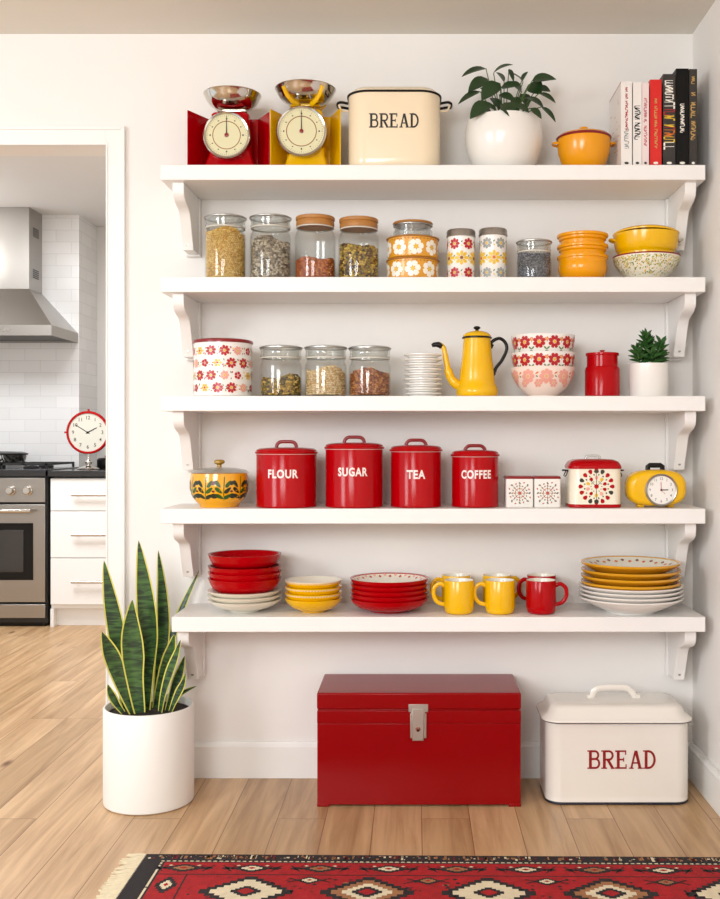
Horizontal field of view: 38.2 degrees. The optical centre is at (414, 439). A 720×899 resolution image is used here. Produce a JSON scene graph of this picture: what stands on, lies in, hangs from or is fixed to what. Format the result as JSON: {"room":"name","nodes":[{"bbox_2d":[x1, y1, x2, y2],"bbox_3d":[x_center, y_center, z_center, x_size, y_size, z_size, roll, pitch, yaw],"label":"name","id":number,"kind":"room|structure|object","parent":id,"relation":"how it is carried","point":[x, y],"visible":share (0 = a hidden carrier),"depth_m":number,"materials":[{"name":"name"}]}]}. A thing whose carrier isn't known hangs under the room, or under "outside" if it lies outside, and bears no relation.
{"room":"pantry","nodes":[
{"label":"pantry","id":0,"kind":"room"},
{"bbox_2d":[0,215,96,466],"bbox_3d":[-3.176,-0.178,6.840,2.047,2.530,0.380,0,0,0],"label":"tiled wall","id":1,"kind":"structure","parent":0,"point":[43,386],"depth_m":6.65,"materials":[{"name":"white tile"}]},
{"bbox_2d":[0,207,77,342],"bbox_3d":[-2.609,-1.032,6.405,0.900,0.821,0.487,0,0,0],"label":"hood","id":2,"kind":"object","parent":1,"relation":"attached to","point":[26,316],"visible":1,"depth_m":6.43,"materials":[{"name":"silver metal"}]},
{"bbox_2d":[0,156,105,226],"bbox_3d":[-1.602,-1.473,5.300,5.196,0.060,3.660,0,0,0],"label":"ceiling","id":3,"kind":"structure","parent":0,"point":[48,185],"depth_m":5.86,"materials":[{"name":"white paint"}]},
{"bbox_2d":[97,227,105,458],"bbox_3d":[-1.652,-0.178,7.080,5.096,2.530,0.100,0,0,0],"label":"wall","id":4,"kind":"structure","parent":0,"point":[101,231],"depth_m":7.03,"materials":[{"name":"white paint"}]},
{"bbox_2d":[0,34,691,740],"bbox_3d":[-0.509,-0.262,3.410,2.810,2.697,0.120,0,0,0],"label":"wall","id":5,"kind":"structure","parent":0,"point":[255,686],"depth_m":3.35,"materials":[{"name":"paint"}]},
{"bbox_2d":[0,126,120,145],"bbox_3d":[-1.460,-0.979,3.342,1.029,0.061,0.016,0,0,0],"label":"trim","id":6,"kind":"structure","parent":5,"relation":"attached to","point":[9,135],"depth_m":3.34,"materials":[{"name":"white paint"}]},
{"bbox_2d":[106,126,125,703],"bbox_3d":[-0.964,0.039,3.342,0.061,2.096,0.016,0,0,0],"label":"trim","id":7,"kind":"structure","parent":5,"relation":"attached to","point":[115,139],"depth_m":3.34,"materials":[{"name":"white paint"}]},
{"bbox_2d":[161,165,704,257],"bbox_3d":[0.054,-0.704,3.220,1.622,0.231,0.260,0,0,0],"label":"wall shelf","id":8,"kind":"object","parent":5,"relation":"attached to","point":[677,185],"visible":0.9,"depth_m":3.13,"materials":[{"name":"white paint"}]},
{"bbox_2d":[187,85,269,164],"bbox_3d":[-0.586,-0.945,3.212,0.232,0.250,0.178,0,0,-23],"label":"kitchen scale","id":9,"kind":"object","parent":8,"relation":"on","point":[229,137],"visible":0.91,"depth_m":3.18,"materials":[{"name":"red metal"}]},
{"bbox_2d":[203,85,260,111],"bbox_3d":[-0.566,-1.045,3.220,0.178,0.050,0.178,0,0,0],"label":"bowl","id":10,"kind":"object","parent":9,"relation":"on","point":[230,98],"depth_m":3.17,"materials":[{"name":"silver metal"}]},
{"bbox_2d":[270,79,340,164],"bbox_3d":[-0.335,-0.954,3.220,0.216,0.267,0.189,0,0,0],"label":"kitchen scale","id":11,"kind":"object","parent":8,"relation":"on","point":[301,135],"visible":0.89,"depth_m":3.16,"materials":[{"name":"yellow metal"}]},
{"bbox_2d":[275,79,335,106],"bbox_3d":[-0.340,-1.062,3.220,0.189,0.050,0.189,0,0,0],"label":"bowl","id":12,"kind":"object","parent":11,"relation":"on","point":[294,92],"depth_m":3.16,"materials":[{"name":"silver metal"}]},
{"bbox_2d":[336,87,452,164],"bbox_3d":[-0.064,-0.950,3.215,0.360,0.260,0.194,0,0,0],"label":"bin","id":13,"kind":"object","parent":8,"relation":"on","point":[388,125],"visible":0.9,"depth_m":3.12,"materials":[{"name":"beige metal"}]},
{"bbox_2d":[458,64,555,164],"bbox_3d":[0.282,-0.994,3.214,0.299,0.348,0.241,0,0,0],"label":"potted plant","id":14,"kind":"object","parent":8,"relation":"on","point":[508,135],"visible":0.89,"depth_m":3.13,"materials":[{"name":"green plant"}]},
{"bbox_2d":[552,127,615,164],"bbox_3d":[0.520,-0.892,3.200,0.170,0.144,0.170,0,0,45],"label":"lidded bowl","id":15,"kind":"object","parent":8,"relation":"on","point":[584,145],"visible":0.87,"depth_m":3.14,"materials":[{"name":"orange ceramic"}]},
{"bbox_2d":[609,82,631,164],"bbox_3d":[0.636,-0.950,3.217,0.033,0.259,0.185,0,0,0],"label":"book","id":16,"kind":"object","parent":8,"relation":"on","point":[621,100],"visible":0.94,"depth_m":3.12,"materials":[{"name":"white paper"}]},
{"bbox_2d":[632,82,641,164],"bbox_3d":[0.670,-0.949,3.217,0.026,0.258,0.185,0,0,0],"label":"book","id":17,"kind":"object","parent":8,"relation":"on","point":[636,86],"visible":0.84,"depth_m":3.12,"materials":[{"name":"white paper"}]},
{"bbox_2d":[642,83,648,164],"bbox_3d":[0.694,-0.947,3.217,0.020,0.255,0.185,0,0,0],"label":"book","id":18,"kind":"object","parent":8,"relation":"on","point":[645,86],"visible":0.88,"depth_m":3.12,"materials":[{"name":"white paper"}]},
{"bbox_2d":[648,80,660,164],"bbox_3d":[0.725,-0.953,3.217,0.034,0.265,0.185,0,0,0],"label":"book","id":19,"kind":"object","parent":8,"relation":"on","point":[654,85],"visible":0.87,"depth_m":3.12,"materials":[{"name":"red paper"}]},
{"bbox_2d":[659,74,674,164],"bbox_3d":[0.765,-0.961,3.217,0.037,0.282,0.185,0,0,0],"label":"book","id":20,"kind":"object","parent":8,"relation":"on","point":[667,80],"visible":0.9,"depth_m":3.12,"materials":[{"name":"grey paper"}]},
{"bbox_2d":[673,69,688,164],"bbox_3d":[0.805,-0.969,3.217,0.038,0.298,0.185,0,0,0],"label":"book","id":21,"kind":"object","parent":8,"relation":"on","point":[681,75],"visible":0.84,"depth_m":3.12,"materials":[{"name":"black paper"}]},
{"bbox_2d":[689,69,696,164],"bbox_3d":[0.838,-0.968,3.217,0.023,0.297,0.185,0,0,0],"label":"book","id":22,"kind":"object","parent":8,"relation":"on","point":[692,72],"visible":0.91,"depth_m":3.12,"materials":[{"name":"grey paper"}]},
{"bbox_2d":[161,277,704,360],"bbox_3d":[0.054,-0.370,3.220,1.622,0.231,0.260,0,0,0],"label":"wall shelf","id":23,"kind":"object","parent":5,"relation":"attached to","point":[678,294],"visible":0.92,"depth_m":3.10,"materials":[{"name":"white paint"}]},
{"bbox_2d":[204,213,246,276],"bbox_3d":[-0.581,-0.585,3.180,0.129,0.198,0.129,0,0,0],"label":"storage jar","id":24,"kind":"object","parent":23,"relation":"on","point":[225,245],"visible":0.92,"depth_m":3.13,"materials":[{"name":"clear glass"}]},
{"bbox_2d":[249,213,291,276],"bbox_3d":[-0.443,-0.585,3.180,0.129,0.198,0.129,0,0,0],"label":"storage jar","id":25,"kind":"object","parent":23,"relation":"on","point":[270,257],"visible":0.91,"depth_m":3.13,"materials":[{"name":"clear glass"}]},
{"bbox_2d":[296,213,334,276],"bbox_3d":[-0.305,-0.584,3.180,0.126,0.196,0.126,0,0,0],"label":"storage jar","id":26,"kind":"object","parent":23,"relation":"on","point":[306,266],"visible":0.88,"depth_m":3.13,"materials":[{"name":"clear glass"}]},
{"bbox_2d":[339,215,377,276],"bbox_3d":[-0.172,-0.581,3.180,0.126,0.190,0.126,0,0,0],"label":"storage jar","id":27,"kind":"object","parent":23,"relation":"on","point":[355,260],"visible":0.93,"depth_m":3.13,"materials":[{"name":"clear glass"}]},
{"bbox_2d":[386,256,439,276],"bbox_3d":[-0.007,-0.518,3.190,0.166,0.064,0.166,0,0,0],"label":"tin","id":28,"kind":"object","parent":23,"relation":"on","point":[408,266],"visible":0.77,"depth_m":3.12,"materials":[{"name":"orange metal"}]},
{"bbox_2d":[386,234,438,258],"bbox_3d":[-0.007,-0.584,3.190,0.164,0.066,0.164,0,0,0],"label":"tin","id":29,"kind":"object","parent":28,"relation":"on","point":[420,245],"visible":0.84,"depth_m":3.12,"materials":[{"name":"orange metal"}]},
{"bbox_2d":[393,219,432,234],"bbox_3d":[-0.007,-0.642,3.190,0.124,0.050,0.124,0,0,0],"label":"jar","id":30,"kind":"object","parent":29,"relation":"on","point":[407,224],"visible":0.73,"depth_m":3.18,"materials":[{"name":"clear glass"}]},
{"bbox_2d":[446,228,475,276],"bbox_3d":[0.141,-0.562,3.170,0.090,0.153,0.090,0,0,0],"label":"floral canister","id":31,"kind":"object","parent":23,"relation":"on","point":[460,241],"visible":0.9,"depth_m":3.13,"materials":[{"name":"white ceramic"}]},
{"bbox_2d":[478,227,507,276],"bbox_3d":[0.238,-0.564,3.170,0.089,0.156,0.089,0,0,0],"label":"floral canister","id":32,"kind":"object","parent":23,"relation":"on","point":[492,240],"visible":0.86,"depth_m":3.13,"materials":[{"name":"white ceramic"}]},
{"bbox_2d":[516,238,551,276],"bbox_3d":[0.365,-0.548,3.180,0.110,0.125,0.110,0,0,0],"label":"storage jar","id":33,"kind":"object","parent":23,"relation":"on","point":[529,264],"visible":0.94,"depth_m":3.14,"materials":[{"name":"clear glass"}]},
{"bbox_2d":[557,252,607,276],"bbox_3d":[0.515,-0.524,3.190,0.157,0.076,0.157,0,0,0],"label":"bowl","id":34,"kind":"object","parent":23,"relation":"on","point":[584,264],"visible":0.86,"depth_m":3.13,"materials":[{"name":"orange ceramic"}]},
{"bbox_2d":[557,241,607,254],"bbox_3d":[0.515,-0.557,3.190,0.157,0.076,0.157,0,0,0],"label":"bowl","id":35,"kind":"object","parent":34,"relation":"on","point":[584,246],"visible":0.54,"depth_m":3.13,"materials":[{"name":"orange ceramic"}]},
{"bbox_2d":[557,230,607,243],"bbox_3d":[0.515,-0.591,3.190,0.157,0.076,0.157,0,0,0],"label":"bowl","id":36,"kind":"object","parent":35,"relation":"on","point":[581,235],"visible":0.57,"depth_m":3.13,"materials":[{"name":"orange ceramic"}]},
{"bbox_2d":[613,251,680,276],"bbox_3d":[0.714,-0.525,3.200,0.206,0.078,0.206,0,0,0],"label":"bowl","id":37,"kind":"object","parent":23,"relation":"on","point":[642,263],"visible":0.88,"depth_m":3.13,"materials":[{"name":"beige ceramic"}]},
{"bbox_2d":[608,225,682,254],"bbox_3d":[0.712,-0.581,3.200,0.202,0.136,0.202,0,0,37],"label":"casserole","id":38,"kind":"object","parent":37,"relation":"on","point":[637,238],"visible":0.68,"depth_m":3.12,"materials":[{"name":"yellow ceramic"}]},
{"bbox_2d":[161,396,704,470],"bbox_3d":[0.054,-0.016,3.220,1.622,0.231,0.260,0,0,0],"label":"wall shelf","id":39,"kind":"object","parent":5,"relation":"attached to","point":[680,411],"visible":0.94,"depth_m":3.09,"materials":[{"name":"white paint"}]},
{"bbox_2d":[192,338,252,395],"bbox_3d":[-0.588,-0.222,3.180,0.184,0.181,0.184,0,0,0],"label":"tin","id":40,"kind":"object","parent":39,"relation":"on","point":[221,366],"visible":0.98,"depth_m":3.10,"materials":[{"name":"white metal"}]},
{"bbox_2d":[259,345,302,395],"bbox_3d":[-0.410,-0.210,3.180,0.132,0.156,0.132,0,0,0],"label":"storage jar","id":41,"kind":"object","parent":39,"relation":"on","point":[289,384],"visible":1,"depth_m":3.14,"materials":[{"name":"clear glass"}]},
{"bbox_2d":[304,345,346,395],"bbox_3d":[-0.273,-0.210,3.180,0.132,0.156,0.132,0,0,0],"label":"storage jar","id":42,"kind":"object","parent":39,"relation":"on","point":[329,380],"visible":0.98,"depth_m":3.13,"materials":[{"name":"clear glass"}]},
{"bbox_2d":[348,345,390,395],"bbox_3d":[-0.139,-0.209,3.180,0.132,0.155,0.132,0,0,0],"label":"storage jar","id":43,"kind":"object","parent":39,"relation":"on","point":[366,381],"visible":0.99,"depth_m":3.13,"materials":[{"name":"clear glass"}]},
{"bbox_2d":[431,326,507,395],"bbox_3d":[0.172,-0.241,3.194,0.216,0.218,0.128,0,0,25],"label":"coffee pot","id":44,"kind":"object","parent":39,"relation":"on","point":[477,372],"visible":0.86,"depth_m":3.15,"materials":[{"name":"yellow metal"}]},
{"bbox_2d":[511,366,574,395],"bbox_3d":[0.394,-0.177,3.200,0.198,0.090,0.198,0,0,0],"label":"patterned bowl","id":45,"kind":"object","parent":39,"relation":"on","point":[532,380],"visible":0.98,"depth_m":3.13,"materials":[{"name":"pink ceramic"}]},
{"bbox_2d":[511,351,574,366],"bbox_3d":[0.395,-0.233,3.200,0.197,0.069,0.197,0,0,0],"label":"floral bowl","id":46,"kind":"object","parent":45,"relation":"on","point":[524,358],"visible":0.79,"depth_m":3.12,"materials":[{"name":"white ceramic"}]},
{"bbox_2d":[511,333,574,351],"bbox_3d":[0.395,-0.286,3.200,0.197,0.069,0.197,0,0,0],"label":"floral bowl","id":47,"kind":"object","parent":46,"relation":"on","point":[529,341],"visible":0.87,"depth_m":3.12,"materials":[{"name":"white ceramic"}]},
{"bbox_2d":[585,350,619,395],"bbox_3d":[0.576,-0.204,3.190,0.106,0.146,0.106,0,0,0],"label":"ceramic jar","id":48,"kind":"object","parent":39,"relation":"on","point":[602,371],"visible":0.91,"depth_m":3.15,"materials":[{"name":"red ceramic"}]},
{"bbox_2d":[628,328,669,395],"bbox_3d":[0.719,-0.238,3.189,0.132,0.212,0.121,0,0,0],"label":"potted succulent","id":49,"kind":"object","parent":39,"relation":"on","point":[645,379],"visible":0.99,"depth_m":3.15,"materials":[{"name":"white ceramic"}]},
{"bbox_2d":[161,503,704,576],"bbox_3d":[0.054,0.320,3.220,1.622,0.231,0.260,0,0,0],"label":"wall shelf","id":50,"kind":"object","parent":5,"relation":"attached to","point":[680,521],"visible":0.8,"depth_m":3.09,"materials":[{"name":"white paint"}]},
{"bbox_2d":[189,459,248,507],"bbox_3d":[-0.601,0.132,3.190,0.179,0.144,0.179,0,0,0],"label":"sugar bowl","id":51,"kind":"object","parent":50,"relation":"on","point":[208,489],"visible":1,"depth_m":3.12,"materials":[{"name":"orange ceramic"}]},
{"bbox_2d":[255,440,317,507],"bbox_3d":[-0.394,0.102,3.185,0.193,0.204,0.193,0,0,0],"label":"canister","id":52,"kind":"object","parent":50,"relation":"on","point":[286,477],"visible":1,"depth_m":3.11,"materials":[{"name":"red metal"}]},
{"bbox_2d":[324,435,383,507],"bbox_3d":[-0.186,0.095,3.185,0.186,0.218,0.186,0,0,0],"label":"canister","id":53,"kind":"object","parent":50,"relation":"on","point":[353,470],"visible":1,"depth_m":3.11,"materials":[{"name":"red metal"}]},
{"bbox_2d":[389,438,442,507],"bbox_3d":[0.003,0.100,3.185,0.164,0.209,0.164,0,0,0],"label":"canister","id":54,"kind":"object","parent":50,"relation":"on","point":[415,469],"visible":1,"depth_m":3.12,"materials":[{"name":"red metal"}]},
{"bbox_2d":[450,444,499,507],"bbox_3d":[0.184,0.108,3.185,0.152,0.192,0.152,0,0,0],"label":"canister","id":55,"kind":"object","parent":50,"relation":"on","point":[474,472],"visible":1,"depth_m":3.12,"materials":[{"name":"red metal"}]},
{"bbox_2d":[504,475,532,506],"bbox_3d":[0.318,0.157,3.192,0.085,0.094,0.085,0,0,0],"label":"tin","id":56,"kind":"object","parent":50,"relation":"on","point":[518,489],"visible":1,"depth_m":3.15,"materials":[{"name":"white metal"}]},
{"bbox_2d":[533,475,560,506],"bbox_3d":[0.403,0.157,3.190,0.081,0.094,0.081,0,0,0],"label":"tin","id":57,"kind":"object","parent":50,"relation":"on","point":[546,488],"visible":0.95,"depth_m":3.15,"materials":[{"name":"white metal"}]},
{"bbox_2d":[562,456,623,507],"bbox_3d":[0.545,0.124,3.185,0.189,0.160,0.136,0,0,0],"label":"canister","id":58,"kind":"object","parent":50,"relation":"on","point":[590,483],"visible":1,"depth_m":3.12,"materials":[{"name":"beige metal"}]},
{"bbox_2d":[625,463,685,506],"bbox_3d":[0.733,0.137,3.167,0.180,0.134,0.099,0,0,0],"label":"clock","id":59,"kind":"object","parent":50,"relation":"on","point":[647,487],"visible":1,"depth_m":3.12,"materials":[{"name":"yellow plastic"}]},
{"bbox_2d":[172,603,704,679],"bbox_3d":[0.070,0.642,3.220,1.590,0.231,0.260,0,0,0],"label":"wall shelf","id":60,"kind":"object","parent":5,"relation":"attached to","point":[680,623],"visible":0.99,"depth_m":3.09,"materials":[{"name":"white paint"}]},
{"bbox_2d":[207,596,281,612],"bbox_3d":[-0.525,0.508,3.200,0.227,0.038,0.227,0,0,0],"label":"bowl","id":61,"kind":"object","parent":60,"relation":"on","point":[255,607],"visible":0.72,"depth_m":3.12,"materials":[{"name":"beige ceramic"}]},
{"bbox_2d":[207,592,281,603],"bbox_3d":[-0.525,0.493,3.200,0.227,0.038,0.227,0,0,0],"label":"bowl","id":62,"kind":"object","parent":61,"relation":"on","point":[266,599],"visible":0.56,"depth_m":3.11,"materials":[{"name":"beige ceramic"}]},
{"bbox_2d":[207,586,281,598],"bbox_3d":[-0.525,0.479,3.200,0.227,0.038,0.227,0,0,0],"label":"bowl","id":63,"kind":"object","parent":62,"relation":"on","point":[277,589],"visible":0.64,"depth_m":3.11,"materials":[{"name":"beige ceramic"}]},
{"bbox_2d":[208,575,281,593],"bbox_3d":[-0.525,0.446,3.200,0.225,0.046,0.225,0,0,0],"label":"bowl","id":64,"kind":"object","parent":63,"relation":"on","point":[269,585],"visible":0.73,"depth_m":3.11,"materials":[{"name":"red ceramic"}]},
{"bbox_2d":[208,569,281,581],"bbox_3d":[-0.525,0.427,3.200,0.225,0.046,0.225,0,0,0],"label":"bowl","id":65,"kind":"object","parent":64,"relation":"on","point":[223,578],"visible":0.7,"depth_m":3.11,"materials":[{"name":"red ceramic"}]},
{"bbox_2d":[208,563,281,575],"bbox_3d":[-0.525,0.409,3.200,0.225,0.046,0.225,0,0,0],"label":"bowl","id":66,"kind":"object","parent":65,"relation":"on","point":[274,569],"visible":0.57,"depth_m":3.11,"materials":[{"name":"red ceramic"}]},
{"bbox_2d":[208,549,280,569],"bbox_3d":[-0.525,0.373,3.200,0.225,0.046,0.225,0,0,0],"label":"bowl","id":67,"kind":"object","parent":66,"relation":"on","point":[227,559],"visible":0.94,"depth_m":3.13,"materials":[{"name":"red ceramic"}]},
{"bbox_2d":[285,596,341,612],"bbox_3d":[-0.312,0.505,3.190,0.176,0.043,0.176,0,0,0],"label":"bowl","id":68,"kind":"object","parent":60,"relation":"on","point":[318,606],"visible":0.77,"depth_m":3.13,"materials":[{"name":"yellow ceramic"}]},
{"bbox_2d":[285,590,341,601],"bbox_3d":[-0.312,0.487,3.190,0.176,0.043,0.176,0,0,0],"label":"bowl","id":69,"kind":"object","parent":68,"relation":"on","point":[290,596],"visible":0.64,"depth_m":3.12,"materials":[{"name":"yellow ceramic"}]},
{"bbox_2d":[285,584,341,595],"bbox_3d":[-0.312,0.469,3.190,0.176,0.043,0.176,0,0,0],"label":"bowl","id":70,"kind":"object","parent":69,"relation":"on","point":[306,592],"visible":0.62,"depth_m":3.12,"materials":[{"name":"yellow ceramic"}]},
{"bbox_2d":[285,575,341,588],"bbox_3d":[-0.312,0.449,3.190,0.176,0.043,0.176,0,0,0],"label":"bowl","id":71,"kind":"object","parent":70,"relation":"on","point":[314,581],"visible":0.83,"depth_m":3.17,"materials":[{"name":"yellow ceramic"}]},
{"bbox_2d":[350,596,428,613],"bbox_3d":[-0.079,0.506,3.205,0.243,0.042,0.243,0,0,0],"label":"bowl","id":72,"kind":"object","parent":60,"relation":"on","point":[383,608],"visible":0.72,"depth_m":3.11,"materials":[{"name":"red ceramic"}]},
{"bbox_2d":[350,591,428,602],"bbox_3d":[-0.079,0.491,3.205,0.243,0.042,0.243,0,0,0],"label":"bowl","id":73,"kind":"object","parent":72,"relation":"on","point":[356,597],"visible":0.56,"depth_m":3.10,"materials":[{"name":"red ceramic"}]},
{"bbox_2d":[350,586,428,597],"bbox_3d":[-0.079,0.475,3.205,0.243,0.042,0.243,0,0,0],"label":"bowl","id":74,"kind":"object","parent":73,"relation":"on","point":[356,592],"visible":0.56,"depth_m":3.10,"materials":[{"name":"red ceramic"}]},
{"bbox_2d":[350,581,428,592],"bbox_3d":[-0.079,0.460,3.205,0.243,0.042,0.243,0,0,0],"label":"bowl","id":75,"kind":"object","parent":74,"relation":"on","point":[356,587],"visible":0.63,"depth_m":3.10,"materials":[{"name":"red ceramic"}]},
{"bbox_2d":[350,572,428,587],"bbox_3d":[-0.079,0.445,3.205,0.243,0.042,0.243,0,0,0],"label":"bowl","id":76,"kind":"object","parent":75,"relation":"on","point":[384,579],"visible":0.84,"depth_m":3.26,"materials":[{"name":"red ceramic"}]},
{"bbox_2d":[430,573,469,601],"bbox_3d":[0.117,0.476,3.282,0.117,0.101,0.091,0,0,20],"label":"mug","id":77,"kind":"object","parent":60,"relation":"on","point":[446,575],"visible":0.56,"depth_m":3.26,"materials":[{"name":"yellow ceramic"}]},
{"bbox_2d":[431,578,473,614],"bbox_3d":[0.123,0.476,3.167,0.118,0.101,0.091,0,0,31],"label":"mug","id":78,"kind":"object","parent":60,"relation":"on","point":[458,592],"visible":1,"depth_m":3.12,"materials":[{"name":"yellow ceramic"}]},
{"bbox_2d":[474,578,514,614],"bbox_3d":[0.247,0.476,3.167,0.118,0.101,0.091,0,0,31],"label":"mug","id":79,"kind":"object","parent":60,"relation":"on","point":[499,592],"visible":1,"depth_m":3.12,"materials":[{"name":"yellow ceramic"}]},
{"bbox_2d":[483,573,521,601],"bbox_3d":[0.276,0.476,3.278,0.126,0.101,0.091,0,0,0],"label":"mug","id":80,"kind":"object","parent":60,"relation":"on","point":[487,575],"visible":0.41,"depth_m":3.29,"materials":[{"name":"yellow ceramic"}]},
{"bbox_2d":[517,573,555,600],"bbox_3d":[0.382,0.476,3.278,0.126,0.101,0.091,0,0,0],"label":"mug","id":81,"kind":"object","parent":60,"relation":"on","point":[531,575],"visible":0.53,"depth_m":3.26,"materials":[{"name":"red ceramic"}]},
{"bbox_2d":[526,578,568,614],"bbox_3d":[0.395,0.476,3.153,0.117,0.101,0.092,0,0,32],"label":"mug","id":82,"kind":"object","parent":60,"relation":"on","point":[540,592],"visible":1,"depth_m":3.12,"materials":[{"name":"red ceramic"}]},
{"bbox_2d":[578,593,683,614],"bbox_3d":[0.662,0.502,3.190,0.317,0.048,0.317,0,0,0],"label":"plate","id":83,"kind":"object","parent":60,"relation":"on","point":[610,607],"visible":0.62,"depth_m":3.08,"materials":[{"name":"white ceramic"}]},
{"bbox_2d":[578,589,683,603],"bbox_3d":[0.662,0.490,3.190,0.317,0.048,0.317,0,0,0],"label":"plate","id":84,"kind":"object","parent":83,"relation":"on","point":[614,600],"visible":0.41,"depth_m":3.06,"materials":[{"name":"white ceramic"}]},
{"bbox_2d":[578,585,683,598],"bbox_3d":[0.662,0.477,3.190,0.317,0.048,0.317,0,0,0],"label":"plate","id":85,"kind":"object","parent":84,"relation":"on","point":[618,596],"visible":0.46,"depth_m":3.06,"materials":[{"name":"white ceramic"}]},
{"bbox_2d":[578,580,683,594],"bbox_3d":[0.662,0.465,3.190,0.317,0.048,0.317,0,0,0],"label":"plate","id":86,"kind":"object","parent":85,"relation":"on","point":[621,592],"visible":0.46,"depth_m":3.06,"materials":[{"name":"white ceramic"}]},
{"bbox_2d":[581,578,680,590],"bbox_3d":[0.662,0.455,3.190,0.302,0.046,0.302,0,0,0],"label":"plate","id":87,"kind":"object","parent":86,"relation":"on","point":[583,580],"visible":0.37,"depth_m":3.07,"materials":[{"name":"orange ceramic"}]},
{"bbox_2d":[581,572,680,586],"bbox_3d":[0.662,0.436,3.190,0.302,0.046,0.302,0,0,0],"label":"plate","id":88,"kind":"object","parent":87,"relation":"on","point":[619,583],"visible":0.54,"depth_m":3.07,"materials":[{"name":"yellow ceramic"}]},
{"bbox_2d":[581,565,680,580],"bbox_3d":[0.662,0.418,3.190,0.302,0.046,0.302,0,0,0],"label":"plate","id":89,"kind":"object","parent":88,"relation":"on","point":[624,577],"visible":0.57,"depth_m":3.07,"materials":[{"name":"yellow ceramic"}]},
{"bbox_2d":[581,556,680,574],"bbox_3d":[0.662,0.395,3.190,0.302,0.046,0.302,0,0,0],"label":"plate","id":90,"kind":"object","parent":89,"relation":"on","point":[632,565],"visible":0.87,"depth_m":3.24,"materials":[{"name":"orange ceramic"}]},
{"bbox_2d":[194,741,692,777],"bbox_3d":[-0.020,1.029,3.341,1.832,0.116,0.018,0,0,0],"label":"baseboard","id":91,"kind":"structure","parent":5,"relation":"attached to","point":[212,759],"depth_m":3.33,"materials":[{"name":"white paint"}]},
{"bbox_2d":[0,0,714,33],"bbox_3d":[-0.802,-1.350,0.750,3.596,0.080,5.200,0,0,0],"label":"ceiling","id":92,"kind":"structure","parent":0,"point":[16,16],"depth_m":3.20,"materials":[{"name":"paint"}]},
{"bbox_2d":[0,622,719,898],"bbox_3d":[-1.602,1.117,2.750,5.196,0.060,9.200,0,0,0],"label":"floor","id":93,"kind":"structure","parent":0,"point":[59,839],"depth_m":2.98,"materials":[{"name":"brown wood"}]},
{"bbox_2d":[0,462,78,625],"bbox_3d":[-2.592,0.611,6.291,0.900,0.947,0.658,0,0,0],"label":"range oven","id":94,"kind":"object","parent":93,"relation":"on","point":[25,492],"visible":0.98,"depth_m":6.03,"materials":[{"name":"silver"}]},
{"bbox_2d":[0,451,27,462],"bbox_3d":[-2.554,0.103,6.420,0.306,0.068,0.306,0,0,0],"label":"frying pan","id":95,"kind":"object","parent":94,"relation":"on","point":[5,456],"visible":0.99,"depth_m":6.33,"materials":[{"name":"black metal"}]},
{"bbox_2d":[0,467,78,475],"bbox_3d":[-2.592,0.192,6.319,0.900,0.040,0.602,0,0,0],"label":"cooktop","id":96,"kind":"object","parent":94,"relation":"in","point":[4,471],"depth_m":6.02,"materials":[{"name":"black metal"}]},
{"bbox_2d":[50,477,105,626],"bbox_3d":[-1.670,0.654,6.310,0.900,0.865,0.640,0,0,0],"label":"base cabinet","id":97,"kind":"object","parent":93,"relation":"on","point":[78,504],"visible":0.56,"depth_m":6.03,"materials":[{"name":"white wood"}]},
{"bbox_2d":[48,466,105,476],"bbox_3d":[-1.675,0.195,6.519,0.950,0.034,1.019,0,0,0],"label":"countertop","id":98,"kind":"structure","parent":97,"relation":"on","point":[75,472],"depth_m":6.01,"materials":[{"name":"black stone"}]},
{"bbox_2d":[64,409,105,468],"bbox_3d":[-1.996,-0.005,6.320,0.278,0.366,0.136,0,0,0],"label":"mantel clock","id":99,"kind":"object","parent":98,"relation":"on","point":[85,432],"visible":0.98,"depth_m":6.31,"materials":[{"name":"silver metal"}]},
{"bbox_2d":[101,541,198,815],"bbox_3d":[-0.805,0.695,3.157,0.273,0.784,0.316,0,0,0],"label":"snake plant","id":100,"kind":"object","parent":93,"relation":"on","point":[148,738],"visible":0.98,"depth_m":3.08,"materials":[{"name":"green plant"}]},
{"bbox_2d":[96,853,719,898],"bbox_3d":[0.211,1.081,2.072,1.959,0.011,1.259,0,0,1],"label":"area rug","id":101,"kind":"object","parent":93,"relation":"on","point":[141,875],"visible":1,"depth_m":2.56,"materials":[{"name":"red fabric"}]},
{"bbox_2d":[317,674,520,806],"bbox_3d":[0.012,0.918,3.195,0.605,0.338,0.266,0,0,0],"label":"chest","id":102,"kind":"object","parent":93,"relation":"on","point":[383,739],"visible":1,"depth_m":3.08,"materials":[{"name":"red metal"}]},
{"bbox_2d":[536,684,691,804],"bbox_3d":[0.608,0.920,3.197,0.454,0.334,0.238,0,0,0],"label":"bin","id":103,"kind":"object","parent":93,"relation":"on","point":[630,747],"visible":1,"depth_m":3.09,"materials":[{"name":"beige metal"}]},
{"bbox_2d":[629,363,668,395],"bbox_3d":[0.718,-0.183,3.190,0.120,0.102,0.120,0,0,0],"label":"pot","id":104,"kind":"object","parent":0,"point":[645,379],"depth_m":3.14,"materials":[{"name":"white ceramic"}]},
{"bbox_2d":[692,0,719,769],"bbox_3d":[0.946,-0.262,0.810,0.100,2.697,5.320,0,0,0],"label":"wall","id":105,"kind":"structure","parent":0,"point":[706,37],"depth_m":3.18,"materials":[{"name":"paint"}]},
{"bbox_2d":[689,743,719,816],"bbox_3d":[0.887,1.029,0.741,0.018,0.116,5.182,0,0,0],"label":"baseboard","id":106,"kind":"structure","parent":105,"relation":"attached to","point":[704,775],"depth_m":3.15,"materials":[{"name":"white paint"}]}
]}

